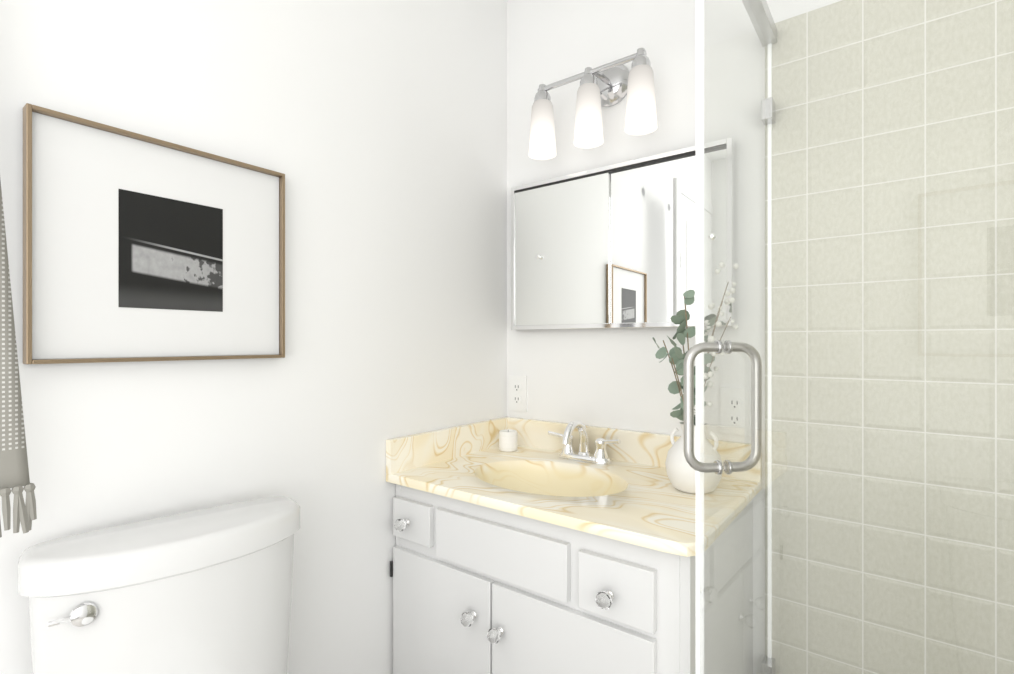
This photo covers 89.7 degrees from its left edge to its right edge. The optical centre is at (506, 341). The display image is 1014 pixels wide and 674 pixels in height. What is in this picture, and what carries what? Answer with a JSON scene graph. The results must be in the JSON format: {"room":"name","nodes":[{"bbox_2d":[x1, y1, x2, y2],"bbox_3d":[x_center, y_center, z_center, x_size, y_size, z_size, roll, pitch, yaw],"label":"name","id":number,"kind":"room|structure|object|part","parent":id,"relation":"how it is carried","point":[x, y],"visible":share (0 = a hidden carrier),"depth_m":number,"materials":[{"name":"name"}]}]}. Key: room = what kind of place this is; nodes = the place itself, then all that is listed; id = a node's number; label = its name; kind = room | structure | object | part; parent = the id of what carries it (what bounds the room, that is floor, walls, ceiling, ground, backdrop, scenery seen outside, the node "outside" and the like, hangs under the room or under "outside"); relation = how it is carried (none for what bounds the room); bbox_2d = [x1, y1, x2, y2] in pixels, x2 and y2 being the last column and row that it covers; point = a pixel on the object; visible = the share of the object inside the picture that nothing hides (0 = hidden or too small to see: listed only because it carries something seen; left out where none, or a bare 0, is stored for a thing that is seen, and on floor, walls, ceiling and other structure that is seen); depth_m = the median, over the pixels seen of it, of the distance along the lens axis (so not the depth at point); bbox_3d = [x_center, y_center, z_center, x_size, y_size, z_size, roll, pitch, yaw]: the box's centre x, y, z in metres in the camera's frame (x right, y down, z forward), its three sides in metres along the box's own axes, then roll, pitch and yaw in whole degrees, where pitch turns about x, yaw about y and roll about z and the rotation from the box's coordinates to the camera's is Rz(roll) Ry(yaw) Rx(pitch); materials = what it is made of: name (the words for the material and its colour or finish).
{"room":"bathroom","nodes":[
{"label":"bathroom","id":0,"kind":"room"},
{"bbox_2d":[0,0,506,673],"bbox_3d":[-0.782,-0.070,0.776,0.100,2.440,2.650,0,0,37],"label":"wall","id":1,"kind":"structure","parent":0,"point":[374,132],"depth_m":1.14,"materials":[{"name":"white paint"}]},
{"bbox_2d":[0,180,36,537],"bbox_3d":[-0.814,-0.266,0.574,0.093,1.068,0.420,0,0,37],"label":"hanging towel","id":2,"kind":"object","parent":1,"relation":"hanging from","point":[14,472],"visible":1,"depth_m":0.70,"materials":[{"name":"grey fabric"}]},
{"bbox_2d":[23,103,284,363],"bbox_3d":[-0.596,-0.160,0.917,0.026,0.385,0.400,0,0,37],"label":"picture frame","id":3,"kind":"object","parent":1,"relation":"attached to","point":[137,247],"visible":0.98,"depth_m":0.88,"materials":[{"name":"white paper"}]},
{"bbox_2d":[118,188,222,311],"bbox_3d":[-0.596,-0.157,0.914,0.001,0.197,0.165,0,0,37],"label":"print","id":4,"kind":"object","parent":3,"relation":"attached to","point":[170,244],"depth_m":0.91},
{"bbox_2d":[507,0,840,673],"bbox_3d":[0.788,-0.070,1.182,1.906,2.440,0.100,0,0,37],"label":"wall","id":5,"kind":"structure","parent":0,"point":[620,378],"depth_m":1.46,"materials":[{"name":"white paint"}]},
{"bbox_2d":[509,375,526,411],"bbox_3d":[0.035,0.170,1.688,0.070,0.116,0.009,0,0,37],"label":"electrical outlet","id":6,"kind":"object","parent":5,"relation":"attached to","point":[517,393],"visible":1,"depth_m":1.68,"materials":[{"name":"white plastic"}]},
{"bbox_2d":[528,48,657,159],"bbox_3d":[0.248,-0.675,1.427,0.382,0.264,0.166,0,0,37],"label":"light","id":7,"kind":"object","parent":5,"relation":"attached to","point":[612,83],"visible":1,"depth_m":1.37,"materials":[{"name":"white glass"}]},
{"bbox_2d":[511,137,734,329],"bbox_3d":[0.290,-0.273,1.471,0.680,0.465,0.045,0,0,37],"label":"upper cabinet","id":8,"kind":"object","parent":5,"relation":"attached to","point":[612,246],"visible":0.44,"depth_m":1.45,"materials":[{"name":"silver metal"}]},
{"bbox_2d":[720,387,749,435],"bbox_3d":[0.572,0.174,1.279,0.070,0.116,0.009,0,0,37],"label":"electrical outlet","id":9,"kind":"object","parent":5,"relation":"attached to","point":[736,399],"depth_m":1.27,"materials":[{"name":"white plastic"}]},
{"bbox_2d":[765,0,1013,673],"bbox_3d":[1.029,0.194,0.928,1.015,1.913,0.012,0,0,37],"label":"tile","id":10,"kind":"structure","parent":5,"relation":"attached to","point":[971,307],"depth_m":1.08,"materials":[{"name":"beige tile"}]},
{"bbox_3d":[-0.024,1.200,0.198,2.006,0.100,2.650,0,0,37],"label":"floor","id":11,"kind":"structure","parent":0,"visible":0},
{"bbox_2d":[18,496,299,673],"bbox_3d":[-0.340,0.722,0.621,0.378,0.857,0.684,0,0,-43],"label":"toilet","id":12,"kind":"object","parent":11,"relation":"on","point":[205,591],"visible":1,"depth_m":0.75,"materials":[{"name":"white ceramic"}]},
{"bbox_3d":[-0.584,0.370,0.687,0.026,0.031,0.052,0,0,37],"label":"lever","id":13,"kind":"part","parent":12,"relation":"part of","materials":[{"name":"silver metal"}]},
{"bbox_3d":[-0.524,0.319,0.823,0.178,0.051,0.378,0,0,37],"label":"tank lid","id":14,"kind":"part","parent":12,"relation":"part of","materials":[{"name":"white ceramic"}]},
{"bbox_2d":[386,417,761,673],"bbox_3d":[0.148,0.683,1.267,0.782,0.934,0.539,0,0,37],"label":"bathroom vanity","id":15,"kind":"object","parent":11,"relation":"on","point":[548,547],"visible":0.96,"depth_m":1.12,"materials":[{"name":"white paint"}]},
{"bbox_2d":[386,417,761,556],"bbox_3d":[0.155,0.363,1.277,0.782,0.224,0.514,0,0,37],"label":"countertop","id":16,"kind":"structure","parent":15,"relation":"on","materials":[{"name":"stone"}]},
{"bbox_2d":[499,429,517,451],"bbox_3d":[0.004,0.304,1.585,0.058,0.063,0.058,0,0,37],"label":"candle","id":17,"kind":"object","parent":16,"relation":"on","point":[508,440],"visible":1,"depth_m":1.56,"materials":[{"name":"white wax"}]},
{"bbox_2d":[547,419,620,464],"bbox_3d":[0.195,0.276,1.423,0.231,0.121,0.140,0,0,37],"label":"faucet","id":18,"kind":"object","parent":16,"relation":"on","point":[568,456],"depth_m":1.43,"materials":[{"name":"silver metal"}]},
{"bbox_2d":[653,262,738,493],"bbox_3d":[0.427,0.079,1.161,0.182,0.514,0.149,0,0,37],"label":"vase","id":19,"kind":"object","parent":16,"relation":"on","point":[681,473],"visible":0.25,"depth_m":1.15,"materials":[{"name":"white ceramic"}]},
{"bbox_2d":[684,0,1013,673],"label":"glass shower door","id":20,"kind":"structure","parent":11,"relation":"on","point":[761,19],"depth_m":0.62,"materials":[{"name":"glass"}]}
]}

